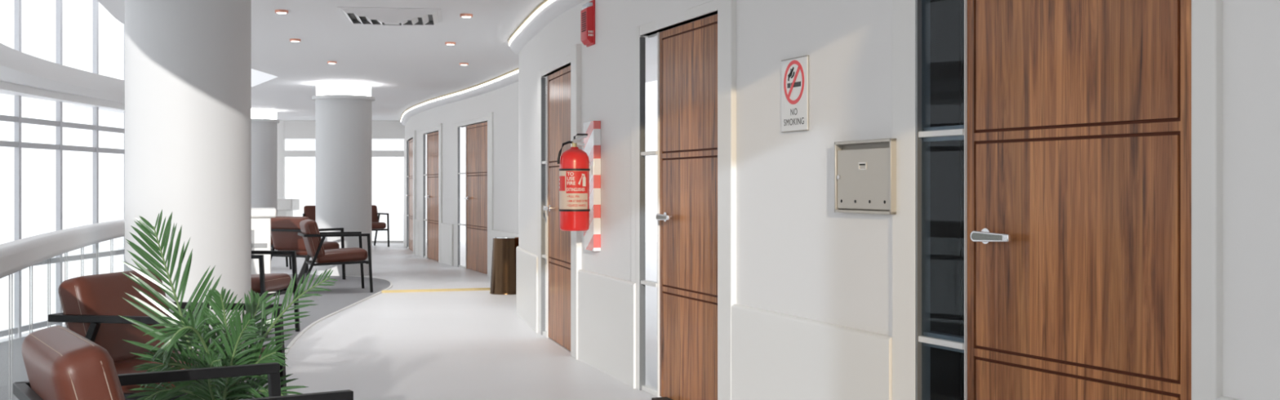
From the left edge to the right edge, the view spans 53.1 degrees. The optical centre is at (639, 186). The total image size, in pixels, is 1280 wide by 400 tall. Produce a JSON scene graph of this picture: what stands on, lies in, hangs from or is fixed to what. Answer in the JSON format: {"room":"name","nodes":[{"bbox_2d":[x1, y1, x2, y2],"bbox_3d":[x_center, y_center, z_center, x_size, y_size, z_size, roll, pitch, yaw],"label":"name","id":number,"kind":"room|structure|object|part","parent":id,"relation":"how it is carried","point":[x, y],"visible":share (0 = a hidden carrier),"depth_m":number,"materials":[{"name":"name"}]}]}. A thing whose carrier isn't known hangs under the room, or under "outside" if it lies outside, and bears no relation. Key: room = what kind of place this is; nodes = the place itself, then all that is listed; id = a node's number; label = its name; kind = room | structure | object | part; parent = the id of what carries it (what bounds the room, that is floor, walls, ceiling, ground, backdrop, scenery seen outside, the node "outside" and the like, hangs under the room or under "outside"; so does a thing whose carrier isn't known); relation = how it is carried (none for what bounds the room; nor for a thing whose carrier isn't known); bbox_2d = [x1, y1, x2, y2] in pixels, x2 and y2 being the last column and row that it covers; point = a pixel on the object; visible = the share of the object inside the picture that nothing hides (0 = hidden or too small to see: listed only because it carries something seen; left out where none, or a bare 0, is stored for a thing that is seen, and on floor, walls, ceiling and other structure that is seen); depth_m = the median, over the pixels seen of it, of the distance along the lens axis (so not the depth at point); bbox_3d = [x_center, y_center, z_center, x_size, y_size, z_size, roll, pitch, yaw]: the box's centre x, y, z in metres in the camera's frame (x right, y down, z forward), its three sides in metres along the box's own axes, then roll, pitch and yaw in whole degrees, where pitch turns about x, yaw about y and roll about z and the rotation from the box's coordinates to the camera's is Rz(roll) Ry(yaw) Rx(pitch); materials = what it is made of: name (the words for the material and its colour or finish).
{"room":"hospital interior","nodes":[
{"label":"hospital interior","id":0,"kind":"room"},
{"bbox_2d":[0,241,657,399],"bbox_3d":[-2.100,1.267,10.900,16.200,0.120,33.800,0,0,0],"label":"floor","id":1,"kind":"structure","parent":0,"point":[458,344],"depth_m":9.65,"materials":[{"name":"white tile"}]},
{"bbox_2d":[0,0,124,399],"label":"window","id":2,"kind":"structure","parent":1,"relation":"on","point":[16,118],"depth_m":10.21,"materials":[{"name":"white metal"}]},
{"bbox_3d":[-3.033,0.730,6.997,0.592,0.955,13.468,0,0,-13],"label":"balustrade","id":3,"kind":"part","parent":2,"relation":"part of","materials":[{"name":"white metal"}]},
{"bbox_2d":[0,43,124,111],"bbox_3d":[-5.767,-0.853,12.470,2.432,0.260,26.305,0,0,-13],"label":"beam","id":4,"kind":"structure","parent":2,"relation":"attached to","point":[22,74],"depth_m":10.35,"materials":[{"name":"white paint"}]},
{"bbox_3d":[-3.033,0.312,6.997,0.592,0.120,13.467,0,0,-13],"label":"handrail","id":5,"kind":"part","parent":2,"relation":"part of","materials":[{"name":"white metal"}]},
{"bbox_2d":[0,273,392,399],"bbox_3d":[-2.401,1.200,8.302,6.008,0.013,18.604,0,0,0],"label":"carpet","id":6,"kind":"structure","parent":1,"relation":"on","point":[346,293],"depth_m":12.39,"materials":[{"name":"white carpet"}]},
{"bbox_2d":[48,269,286,399],"bbox_3d":[-2.050,0.789,5.555,0.818,0.826,0.650,0,0,12],"label":"armchair","id":7,"kind":"object","parent":6,"relation":"on","point":[91,305],"visible":0.34,"depth_m":5.39,"materials":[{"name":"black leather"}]},
{"bbox_3d":[-2.373,0.878,5.306,0.291,0.647,0.030,0,0,12],"label":"leg","id":8,"kind":"part","parent":7,"relation":"part of","materials":[{"name":"black metal"}]},
{"bbox_3d":[-2.271,0.592,5.601,0.159,0.430,0.610,-15,-3,12],"label":"backrest","id":9,"kind":"part","parent":7,"relation":"part of","materials":[{"name":"brown leather"}]},
{"bbox_3d":[-2.101,0.547,5.248,0.720,0.030,0.030,0,0,12],"label":"armrest","id":10,"kind":"part","parent":7,"relation":"part of","materials":[{"name":"black metal"}]},
{"bbox_3d":[-2.062,0.862,5.250,0.646,0.046,0.026,0,0,12],"label":"seat rail","id":11,"kind":"part","parent":7,"relation":"part of","materials":[{"name":"black metal"}]},
{"bbox_3d":[-1.973,0.792,5.538,0.570,0.153,0.570,-4,-1,12],"label":"seat","id":12,"kind":"part","parent":7,"relation":"part of","materials":[{"name":"brown leather"}]},
{"bbox_3d":[-1.972,0.547,5.855,0.720,0.030,0.030,0,0,12],"label":"armrest","id":13,"kind":"part","parent":7,"relation":"part of","materials":[{"name":"black metal"}]},
{"bbox_3d":[-1.618,0.878,5.779,0.065,0.638,0.030,0,0,12],"label":"leg","id":14,"kind":"part","parent":7,"relation":"part of","materials":[{"name":"black"}]},
{"bbox_2d":[13,324,353,399],"bbox_3d":[-1.235,0.789,3.396,0.818,0.826,0.650,0,0,-33],"label":"armchair","id":15,"kind":"object","parent":6,"relation":"on","point":[60,363],"visible":1,"depth_m":3.19,"materials":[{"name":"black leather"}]},
{"bbox_3d":[-1.517,0.547,3.213,0.030,0.030,0.620,0,0,-33],"label":"rail","id":16,"kind":"part","parent":15,"relation":"part of","materials":[{"name":"black metal"}]},
{"bbox_3d":[-1.424,0.592,3.273,0.159,0.430,0.610,-18,10,-32],"label":"backrest","id":17,"kind":"part","parent":15,"relation":"part of","materials":[{"name":"brown leather"}]},
{"bbox_3d":[-1.392,0.547,3.664,0.720,0.030,0.030,0,0,-33],"label":"armrest","id":18,"kind":"part","parent":15,"relation":"part of","materials":[{"name":"black metal"}]},
{"bbox_3d":[-1.088,0.878,3.861,0.065,0.638,0.030,0,0,-33],"label":"leg","id":19,"kind":"part","parent":15,"relation":"part of","materials":[{"name":"black metal"}]},
{"bbox_3d":[-1.054,0.547,3.144,0.720,0.030,0.030,0,0,-33],"label":"armrest","id":20,"kind":"part","parent":15,"relation":"part of","materials":[{"name":"black metal"}]},
{"bbox_2d":[124,0,251,348],"bbox_3d":[-2.890,-0.121,8.200,0.764,2.657,0.764,0,0,0],"label":"column","id":21,"kind":"structure","parent":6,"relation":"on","point":[188,63],"depth_m":7.88,"materials":[{"name":"white paint"}]},
{"bbox_2d":[118,209,337,399],"bbox_3d":[-1.531,0.638,4.589,0.626,1.117,0.892,0,0,-33],"label":"potted palm","id":22,"kind":"object","parent":6,"relation":"on","point":[196,331],"visible":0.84,"depth_m":4.47,"materials":[{"name":"green plant"}]},
{"bbox_2d":[251,207,276,293],"bbox_3d":[-4.863,0.725,14.538,1.410,0.945,0.900,0,0,-16],"label":"reception desk","id":23,"kind":"object","parent":6,"relation":"on","point":[260,217],"visible":0.24,"depth_m":14.31,"materials":[{"name":"white"}]},
{"bbox_2d":[251,250,300,337],"bbox_3d":[-3.257,0.789,10.309,0.818,0.826,0.650,0,0,8],"label":"armchair","id":24,"kind":"object","parent":6,"relation":"on","point":[262,282],"visible":0.23,"depth_m":10.28,"materials":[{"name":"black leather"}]},
{"bbox_3d":[-3.287,0.547,10.000,0.720,0.030,0.030,0,0,8],"label":"armrest","id":25,"kind":"part","parent":24,"relation":"part of","materials":[{"name":"black metal"}]},
{"bbox_3d":[-2.928,0.878,9.950,0.065,0.638,0.030,0,0,8],"label":"leg","id":26,"kind":"part","parent":24,"relation":"part of","materials":[{"name":"black"}]},
{"bbox_3d":[-3.179,0.792,10.298,0.570,0.153,0.570,-4,-1,8],"label":"seat","id":27,"kind":"part","parent":24,"relation":"part of","materials":[{"name":"brown leather"}]},
{"bbox_3d":[-3.200,0.547,10.614,0.720,0.030,0.030,0,0,8],"label":"armrest","id":28,"kind":"part","parent":24,"relation":"part of","materials":[{"name":"black metal"}]},
{"bbox_3d":[-3.164,0.862,10.600,0.646,0.046,0.026,0,0,8],"label":"seat rail","id":29,"kind":"part","parent":24,"relation":"part of","materials":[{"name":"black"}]},
{"bbox_3d":[-2.841,0.878,10.564,0.065,0.638,0.030,0,0,8],"label":"leg","id":30,"kind":"part","parent":24,"relation":"part of","materials":[{"name":"black metal"}]},
{"bbox_2d":[271,216,345,283],"bbox_3d":[-4.265,0.789,16.260,0.650,0.826,0.818,0,0,28],"label":"armchair","id":31,"kind":"object","parent":6,"relation":"on","point":[285,230],"visible":0.62,"depth_m":16.02,"materials":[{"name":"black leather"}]},
{"bbox_3d":[-4.423,0.547,15.963,0.620,0.030,0.030,0,0,28],"label":"rail","id":32,"kind":"part","parent":31,"relation":"part of","materials":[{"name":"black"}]},
{"bbox_3d":[-4.371,0.592,16.060,0.610,0.430,0.159,0,15,28],"label":"backrest","id":33,"kind":"part","parent":31,"relation":"part of","materials":[{"name":"brown leather"}]},
{"bbox_3d":[-4.115,0.878,15.882,0.030,0.647,0.291,0,0,28],"label":"leg","id":34,"kind":"part","parent":31,"relation":"part of","materials":[{"name":"black metal"}]},
{"bbox_3d":[-4.228,0.792,16.329,0.570,0.153,0.570,0,4,28],"label":"seat","id":35,"kind":"part","parent":31,"relation":"part of","materials":[{"name":"brown leather"}]},
{"bbox_3d":[-3.985,0.547,16.127,0.030,0.030,0.720,0,0,28],"label":"armrest","id":36,"kind":"part","parent":31,"relation":"part of","materials":[{"name":"black"}]},
{"bbox_3d":[-3.814,0.878,16.447,0.030,0.638,0.065,0,0,28],"label":"leg","id":37,"kind":"part","parent":31,"relation":"part of","materials":[{"name":"black metal"}]},
{"bbox_2d":[297,218,373,293],"bbox_3d":[-3.510,0.789,14.605,0.818,0.826,0.650,0,0,-21],"label":"armchair","id":38,"kind":"object","parent":6,"relation":"on","point":[310,233],"visible":0.99,"depth_m":14.37,"materials":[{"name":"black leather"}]},
{"bbox_3d":[-3.824,0.547,14.485,0.030,0.030,0.620,0,0,-21],"label":"rail","id":39,"kind":"part","parent":38,"relation":"part of","materials":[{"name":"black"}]},
{"bbox_3d":[-3.867,0.878,14.800,0.291,0.647,0.030,0,0,-21],"label":"leg","id":40,"kind":"part","parent":38,"relation":"part of","materials":[{"name":"black metal"}]},
{"bbox_3d":[-3.721,0.592,14.524,0.159,0.430,0.610,-16,6,-20],"label":"backrest","id":41,"kind":"part","parent":38,"relation":"part of","materials":[{"name":"brown leather"}]},
{"bbox_3d":[-3.645,0.878,14.222,0.291,0.647,0.030,0,0,-21],"label":"leg","id":42,"kind":"part","parent":38,"relation":"part of","materials":[{"name":"black metal"}]},
{"bbox_3d":[-3.386,0.547,14.321,0.720,0.030,0.030,0,0,-21],"label":"armrest","id":43,"kind":"part","parent":38,"relation":"part of","materials":[{"name":"black metal"}]},
{"bbox_3d":[-3.437,0.792,14.634,0.570,0.153,0.570,-4,2,-21],"label":"seat","id":44,"kind":"part","parent":38,"relation":"part of","materials":[{"name":"brown leather"}]},
{"bbox_3d":[-3.608,0.547,14.900,0.720,0.030,0.030,0,0,-21],"label":"armrest","id":45,"kind":"part","parent":38,"relation":"part of","materials":[{"name":"black metal"}]},
{"bbox_3d":[-3.354,0.862,14.343,0.646,0.046,0.026,0,0,-21],"label":"seat rail","id":46,"kind":"part","parent":38,"relation":"part of","materials":[{"name":"black metal"}]},
{"bbox_3d":[-3.270,0.878,15.030,0.065,0.638,0.030,0,0,-21],"label":"leg","id":47,"kind":"part","parent":38,"relation":"part of","materials":[{"name":"black metal"}]},
{"bbox_3d":[-3.048,0.878,14.451,0.065,0.638,0.030,0,0,-21],"label":"leg","id":48,"kind":"part","parent":38,"relation":"part of","materials":[{"name":"black"}]},
{"bbox_3d":[-2.025,1.200,10.024,1.700,0.013,16.510,0,0,-18],"label":"carpet trim","id":49,"kind":"part","parent":6,"relation":"part of","materials":[{"name":"white"}]},
{"bbox_2d":[251,108,279,250],"bbox_3d":[-7.050,-0.102,23.500,0.840,2.617,0.840,0,0,0],"label":"column","id":50,"kind":"structure","parent":1,"relation":"on","point":[264,122],"depth_m":23.21,"materials":[{"name":"white paint"}]},
{"bbox_2d":[271,235,292,269],"bbox_3d":[-5.510,0.789,18.604,0.818,0.826,0.650,0,0,-20],"label":"armchair","id":51,"kind":"object","parent":1,"relation":"on","point":[286,258],"visible":0.02,"depth_m":18.43,"materials":[{"name":"black metal"}]},
{"bbox_3d":[-5.262,0.878,19.024,0.065,0.638,0.030,0,0,-20],"label":"leg","id":52,"kind":"part","parent":51,"relation":"part of","materials":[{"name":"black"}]},
{"bbox_3d":[-5.050,0.878,18.441,0.065,0.638,0.030,0,0,-20],"label":"leg","id":53,"kind":"part","parent":51,"relation":"part of","materials":[{"name":"black metal"}]},
{"bbox_2d":[277,199,299,216],"bbox_3d":[-7.410,0.732,26.300,0.680,0.950,0.600,0,0,0],"label":"countertop","id":54,"kind":"structure","parent":1,"relation":"on","point":[286,207],"depth_m":26.04,"materials":[{"name":"white"}]},
{"bbox_2d":[302,205,315,221],"bbox_3d":[-6.247,0.789,24.989,0.650,0.826,0.818,0,0,-15],"label":"armchair","id":55,"kind":"object","parent":1,"relation":"on","point":[308,211],"visible":0.12,"depth_m":25.11,"materials":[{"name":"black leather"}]},
{"bbox_2d":[311,81,375,275],"bbox_3d":[-4.050,-0.102,17.500,0.840,2.617,0.840,0,0,0],"label":"column","id":56,"kind":"structure","parent":1,"relation":"on","point":[343,109],"depth_m":17.18,"materials":[{"name":"white paint"}]},
{"bbox_2d":[371,204,389,246],"bbox_3d":[-5.444,0.789,25.491,0.650,0.826,0.818,0,0,-32],"label":"armchair","id":57,"kind":"object","parent":1,"relation":"on","point":[376,226],"visible":0.38,"depth_m":25.34,"materials":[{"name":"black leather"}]},
{"bbox_3d":[-5.564,0.592,25.682,0.610,0.430,0.159,0,-15,-32],"label":"backrest","id":58,"kind":"part","parent":57,"relation":"part of","materials":[{"name":"brown leather"}]},
{"bbox_3d":[-5.321,0.878,25.878,0.030,0.647,0.291,0,0,-32],"label":"leg","id":59,"kind":"part","parent":57,"relation":"part of","materials":[{"name":"black"}]},
{"bbox_3d":[-5.402,0.792,25.424,0.570,0.153,0.570,0,-4,-32],"label":"seat","id":60,"kind":"part","parent":57,"relation":"part of","materials":[{"name":"brown leather"}]},
{"bbox_3d":[-4.982,0.878,25.336,0.030,0.638,0.065,0,0,-32],"label":"leg","id":61,"kind":"part","parent":57,"relation":"part of","materials":[{"name":"black"}]},
{"bbox_2d":[382,287,490,293],"bbox_3d":[-2.275,1.201,14.725,1.373,0.045,0.014,0,0,-17],"label":"threshold strip","id":62,"kind":"object","parent":1,"relation":"on","point":[486,288],"visible":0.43,"depth_m":14.69,"materials":[{"name":"gold metal"}]},
{"bbox_2d":[489,236,518,294],"bbox_3d":[-1.510,0.889,14.450,0.370,0.636,0.370,0,0,0],"label":"waste bin","id":63,"kind":"object","parent":1,"relation":"on","point":[503,274],"visible":0.85,"depth_m":14.30,"materials":[{"name":"brown metal"}]},
{"bbox_2d":[63,0,657,120],"bbox_3d":[-2.313,-1.560,13.065,7.545,0.320,32.613,0,0,-22],"label":"ceiling","id":64,"kind":"structure","parent":0,"point":[405,67],"depth_m":13.08,"materials":[{"name":"white paint"}]},
{"bbox_2d":[275,9,288,13],"bbox_3d":[-2.851,-1.390,10.182,0.106,0.028,0.106,0,0,0],"label":"recessed light","id":65,"kind":"object","parent":64,"relation":"in","point":[277,11],"visible":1,"depth_m":10.15,"materials":[{"name":"white metal"}]},
{"bbox_2d":[289,38,301,42],"bbox_3d":[-3.279,-1.390,12.174,0.106,0.028,0.106,0,0,0],"label":"recessed light","id":66,"kind":"object","parent":64,"relation":"in","point":[295,40],"visible":1,"depth_m":12.14,"materials":[{"name":"white"}]},
{"bbox_2d":[327,61,337,63],"bbox_3d":[-3.455,-1.390,14.359,0.106,0.028,0.106,0,0,0],"label":"recessed light","id":67,"kind":"object","parent":64,"relation":"in","point":[328,62],"visible":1,"depth_m":14.32,"materials":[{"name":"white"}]},
{"bbox_2d":[337,6,442,25],"bbox_3d":[-2.020,-1.361,10.420,0.800,0.079,0.800,0,0,-8],"label":"ceiling vent","id":68,"kind":"object","parent":64,"relation":"in","point":[365,15],"visible":1,"depth_m":10.21,"materials":[{"name":"grey metal"}]},
{"bbox_3d":[-2.020,-1.327,10.420,0.120,0.005,0.120,0,0,-8],"label":"plate","id":69,"kind":"part","parent":68,"relation":"part of","materials":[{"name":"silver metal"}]},
{"bbox_2d":[444,41,455,44],"bbox_3d":[-1.843,-1.390,12.444,0.106,0.028,0.106,0,0,0],"label":"recessed light","id":70,"kind":"object","parent":64,"relation":"in","point":[446,42],"visible":1,"depth_m":12.41,"materials":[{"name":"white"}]},
{"bbox_2d":[400,67,518,125],"bbox_3d":[-2.951,-1.339,19.891,0.479,0.142,14.799,0,0,-17],"label":"light","id":71,"kind":"object","parent":64,"relation":"attached to","point":[512,77],"visible":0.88,"depth_m":18.49,"materials":[{"name":"white paint"}]},
{"bbox_2d":[459,62,468,65],"bbox_3d":[-2.000,-1.390,14.545,0.106,0.028,0.106,0,0,0],"label":"recessed light","id":72,"kind":"object","parent":64,"relation":"in","point":[460,64],"visible":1,"depth_m":14.51,"materials":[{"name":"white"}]},
{"bbox_2d":[459,13,472,17],"bbox_3d":[-1.413,-1.390,10.419,0.106,0.028,0.106,0,0,0],"label":"recessed light","id":73,"kind":"object","parent":64,"relation":"in","point":[464,15],"visible":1,"depth_m":10.38,"materials":[{"name":"white"}]},
{"bbox_2d":[507,0,586,53],"bbox_3d":[-0.459,-1.339,9.631,0.800,0.142,6.551,0,0,-9],"label":"light","id":74,"kind":"object","parent":64,"relation":"attached to","point":[547,11],"visible":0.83,"depth_m":10.17,"materials":[{"name":"white paint"}]},
{"bbox_2d":[404,81,518,255],"bbox_3d":[-2.889,-0.393,19.962,0.442,3.200,15.279,0,0,-17],"label":"wall","id":75,"kind":"structure","parent":0,"point":[503,102],"depth_m":16.98,"materials":[{"name":"white paint"}]},
{"bbox_2d":[277,120,404,243],"bbox_3d":[-7.340,-0.108,27.300,5.480,2.630,0.112,0,0,0],"label":"window","id":76,"kind":"structure","parent":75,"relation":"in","point":[286,129],"depth_m":27.25,"materials":[{"name":"white metal"}]},
{"bbox_2d":[403,213,404,243],"bbox_3d":[-4.888,0.892,26.624,0.038,0.630,1.378,0,0,-12],"label":"wainscot","id":77,"kind":"structure","parent":75,"relation":"attached to","point":[403,214],"depth_m":27.07,"materials":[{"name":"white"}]},
{"bbox_2d":[404,130,416,254],"bbox_3d":[-4.364,0.107,24.290,0.104,2.200,3.408,0,0,-14],"label":"door","id":78,"kind":"structure","parent":75,"relation":"in","point":[410,146],"depth_m":24.29,"materials":[{"name":"white paint"}]},
{"bbox_3d":[-4.487,0.162,24.858,0.054,2.090,0.388,0,0,-14],"label":"sidelight frame","id":79,"kind":"part","parent":78,"relation":"part of","materials":[{"name":"white"}]},
{"bbox_3d":[-4.231,0.159,23.822,0.030,2.080,1.743,0,0,-14],"label":"panel","id":80,"kind":"part","parent":78,"relation":"part of","materials":[{"name":"brown wood"}]},
{"bbox_2d":[414,218,418,256],"bbox_3d":[-3.893,0.892,22.404,0.037,0.630,0.480,0,0,-17],"label":"wainscot","id":81,"kind":"structure","parent":75,"relation":"attached to","point":[416,221],"depth_m":22.37,"materials":[{"name":"white"}]},
{"bbox_2d":[418,123,442,262],"bbox_3d":[-3.463,0.107,21.171,0.104,2.200,2.133,0,0,-19],"label":"door","id":82,"kind":"structure","parent":75,"relation":"in","point":[434,140],"depth_m":21.07,"materials":[{"name":"white paint"}]},
{"bbox_3d":[-3.603,0.162,21.614,0.054,2.090,0.286,0,0,-19],"label":"sidelight frame","id":83,"kind":"part","parent":82,"relation":"part of","materials":[{"name":"white"}]},
{"bbox_3d":[-3.355,0.159,20.921,0.030,2.080,1.182,0,0,-19],"label":"panel","id":84,"kind":"part","parent":82,"relation":"part of","materials":[{"name":"brown wood"}]},
{"bbox_2d":[440,222,453,266],"bbox_3d":[-2.981,0.892,19.810,0.037,0.630,0.755,0,0,-22],"label":"wainscot","id":85,"kind":"structure","parent":75,"relation":"attached to","point":[446,229],"depth_m":19.71,"materials":[{"name":"white paint"}]},
{"bbox_2d":[453,111,493,275],"bbox_3d":[-2.382,0.107,18.280,0.104,2.200,2.530,0,0,-20],"label":"door","id":86,"kind":"structure","parent":75,"relation":"in","point":[478,197],"depth_m":18.16,"materials":[{"name":"white paint"}]},
{"bbox_3d":[-2.612,0.162,18.946,0.054,2.090,0.510,0,0,-20],"label":"sidelight frame","id":87,"kind":"part","parent":86,"relation":"part of","materials":[{"name":"white glass"}]},
{"bbox_3d":[-2.274,0.159,18.041,0.030,2.080,1.417,0,0,-20],"label":"panel","id":88,"kind":"part","parent":86,"relation":"part of","materials":[{"name":"brown wood"}]},
{"bbox_2d":[491,229,518,257],"bbox_3d":[-1.669,0.892,16.163,0.043,0.630,1.939,0,0,-18],"label":"wainscot","id":89,"kind":"structure","parent":75,"relation":"attached to","point":[494,233],"depth_m":16.56,"materials":[{"name":"white paint"}]},
{"bbox_2d":[651,0,964,399],"bbox_3d":[2.483,-0.143,5.908,3.484,2.700,4.286,0,0,-24],"label":"glass panel","id":90,"kind":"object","parent":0,"point":[947,16],"depth_m":5.04,"materials":[{"name":"glass"}]},
{"bbox_2d":[518,0,1279,399],"bbox_3d":[1.511,-0.493,5.788,1.631,3.400,14.739,0,0,-21],"label":"wall","id":91,"kind":"structure","parent":0,"point":[796,255],"depth_m":5.50,"materials":[{"name":"white paint"}]},
{"bbox_2d":[515,246,537,333],"bbox_3d":[-0.996,0.892,11.688,0.396,0.630,2.260,0,0,0],"label":"wainscot","id":92,"kind":"structure","parent":91,"relation":"attached to","point":[526,262],"depth_m":11.23,"materials":[{"name":"white paint"}]},
{"bbox_2d":[537,44,581,359],"bbox_3d":[-0.620,0.107,9.747,0.104,2.200,1.711,0,0,-14],"label":"door","id":93,"kind":"structure","parent":91,"relation":"in","point":[563,256],"depth_m":9.79,"materials":[{"name":"white paint"}]},
{"bbox_3d":[-0.748,0.162,10.313,0.054,2.090,0.212,0,0,-14],"label":"sidelight frame","id":94,"kind":"part","parent":93,"relation":"part of","materials":[{"name":"white"}]},
{"bbox_3d":[-0.735,0.172,10.018,0.014,0.038,0.195,0,0,-14],"label":"lever","id":95,"kind":"part","parent":93,"relation":"part of","materials":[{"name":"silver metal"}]},
{"bbox_3d":[-0.583,0.159,9.679,0.030,2.080,1.094,0,0,-14],"label":"panel","id":96,"kind":"part","parent":93,"relation":"part of","materials":[{"name":"brown wood"}]},
{"bbox_2d":[581,0,595,47],"bbox_3d":[-0.355,-1.103,8.660,0.058,0.300,0.180,0,0,-18],"label":"fire alarm","id":97,"kind":"object","parent":91,"relation":"attached to","point":[588,13],"visible":1,"depth_m":8.59,"materials":[{"name":"red plastic"}]},
{"bbox_2d":[581,11,586,31],"bbox_3d":[-0.379,-1.111,8.647,0.004,0.126,0.100,0,0,-18],"label":"grille","id":98,"kind":"object","parent":97,"relation":"attached to","point":[583,13],"depth_m":8.65,"materials":[{"name":"red plastic"}]},
{"bbox_3d":[-0.333,-1.103,8.667,0.012,0.300,0.180,0,0,-18],"label":"plate","id":99,"kind":"part","parent":97,"relation":"part of","materials":[{"name":"red plastic"}]},
{"bbox_2d":[583,120,600,251],"bbox_3d":[-0.321,-0.003,8.565,0.049,0.860,0.250,0,0,-18],"label":"board","id":100,"kind":"object","parent":91,"relation":"attached to","point":[592,237],"visible":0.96,"depth_m":8.45,"materials":[{"name":"plastic"}]},
{"bbox_2d":[557,133,591,231],"bbox_3d":[-0.433,-0.029,8.448,0.206,0.641,0.206,0,0,31],"label":"fire extinguisher","id":101,"kind":"object","parent":100,"relation":"attached to","point":[575,169],"visible":1,"depth_m":8.37,"materials":[{"name":"red metal"}]},
{"bbox_3d":[-0.518,-0.019,8.414,0.017,0.098,0.111,0,0,-21],"label":"label panel","id":102,"kind":"part","parent":101,"relation":"part of","materials":[{"name":"red"}]},
{"bbox_3d":[-0.409,-0.028,8.367,0.145,0.145,0.031,0,0,-16],"label":"label panel","id":103,"kind":"part","parent":101,"relation":"part of","materials":[{"name":"red paper"}]},
{"bbox_3d":[-0.398,-0.306,8.459,0.103,0.082,0.009,0,0,-18],"label":"lever handle","id":104,"kind":"part","parent":101,"relation":"part of","materials":[{"name":"silver metal"}]},
{"bbox_2d":[577,269,635,388],"bbox_3d":[-0.216,0.892,8.284,0.042,0.630,1.327,0,0,-17],"label":"wainscot","id":105,"kind":"structure","parent":91,"relation":"attached to","point":[606,304],"depth_m":8.20,"materials":[{"name":"white paint"}]},
{"bbox_2d":[631,0,736,399],"bbox_3d":[0.216,0.107,7.020,0.106,2.200,1.548,0,0,-20],"label":"door","id":106,"kind":"structure","parent":91,"relation":"in","point":[695,216],"depth_m":6.88,"materials":[{"name":"white paint"}]},
{"bbox_3d":[0.075,0.162,7.461,0.054,2.090,0.283,0,0,-20],"label":"sidelight frame","id":107,"kind":"part","parent":106,"relation":"part of","materials":[{"name":"white"}]},
{"bbox_3d":[0.128,0.172,7.136,0.014,0.038,0.195,0,0,-20],"label":"lever","id":108,"kind":"part","parent":106,"relation":"part of","materials":[{"name":"silver metal"}]},
{"bbox_3d":[0.278,0.159,6.908,0.030,2.080,0.893,0,0,-20],"label":"panel","id":109,"kind":"part","parent":106,"relation":"part of","materials":[{"name":"brown wood"}]},
{"bbox_2d":[781,55,808,132],"bbox_3d":[0.687,-0.408,5.693,0.015,0.327,0.250,0,0,-20],"label":"no smoking sign","id":110,"kind":"object","parent":91,"relation":"attached to","point":[794,71],"visible":1,"depth_m":5.68,"materials":[{"name":"white plastic"}]},
{"bbox_2d":[731,303,892,399],"bbox_3d":[0.719,0.892,5.598,0.040,0.630,1.469,0,0,-20],"label":"wainscot","id":111,"kind":"structure","parent":91,"relation":"attached to","point":[775,356],"depth_m":5.58,"materials":[{"name":"white paint"}]},
{"bbox_2d":[834,137,896,214],"bbox_3d":[0.894,-0.038,5.083,0.036,0.290,0.446,0,0,-20],"label":"wall box","id":112,"kind":"object","parent":91,"relation":"attached to","point":[865,171],"visible":1,"depth_m":5.06,"materials":[{"name":"beige metal"}]},
{"bbox_3d":[0.888,-0.029,5.081,0.008,0.240,0.414,0,0,-20],"label":"door panel","id":113,"kind":"part","parent":112,"relation":"part of","materials":[{"name":"beige metal"}]},
{"bbox_3d":[0.909,-0.038,5.089,0.004,0.270,0.426,0,0,-20],"label":"plate","id":114,"kind":"part","parent":112,"relation":"part of","materials":[{"name":"beige metal"}]},
{"bbox_2d":[890,0,1222,399],"bbox_3d":[1.290,0.107,4.228,0.106,2.200,1.542,0,0,-24],"label":"door","id":115,"kind":"structure","parent":91,"relation":"in","point":[1091,132],"depth_m":4.05,"materials":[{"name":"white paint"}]},
{"bbox_3d":[1.111,0.162,4.659,0.054,2.090,0.269,0,0,-24],"label":"sidelight frame","id":116,"kind":"part","parent":115,"relation":"part of","materials":[{"name":"white"}]},
{"bbox_3d":[1.188,0.172,4.345,0.014,0.038,0.195,0,0,-24],"label":"lever","id":117,"kind":"part","parent":115,"relation":"part of","materials":[{"name":"silver metal"}]},
{"bbox_3d":[1.376,0.159,4.087,0.030,2.080,0.986,0,0,-24],"label":"panel","id":118,"kind":"part","parent":115,"relation":"part of","materials":[{"name":"brown wood"}]},
{"bbox_2d":[1217,395,1243,399],"bbox_3d":[3.115,0.892,1.257,0.365,0.630,5.446,0,0,-37],"label":"wainscot","id":119,"kind":"structure","parent":91,"relation":"attached to","point":[1221,397],"depth_m":3.50,"materials":[{"name":"white paint"}]}
]}

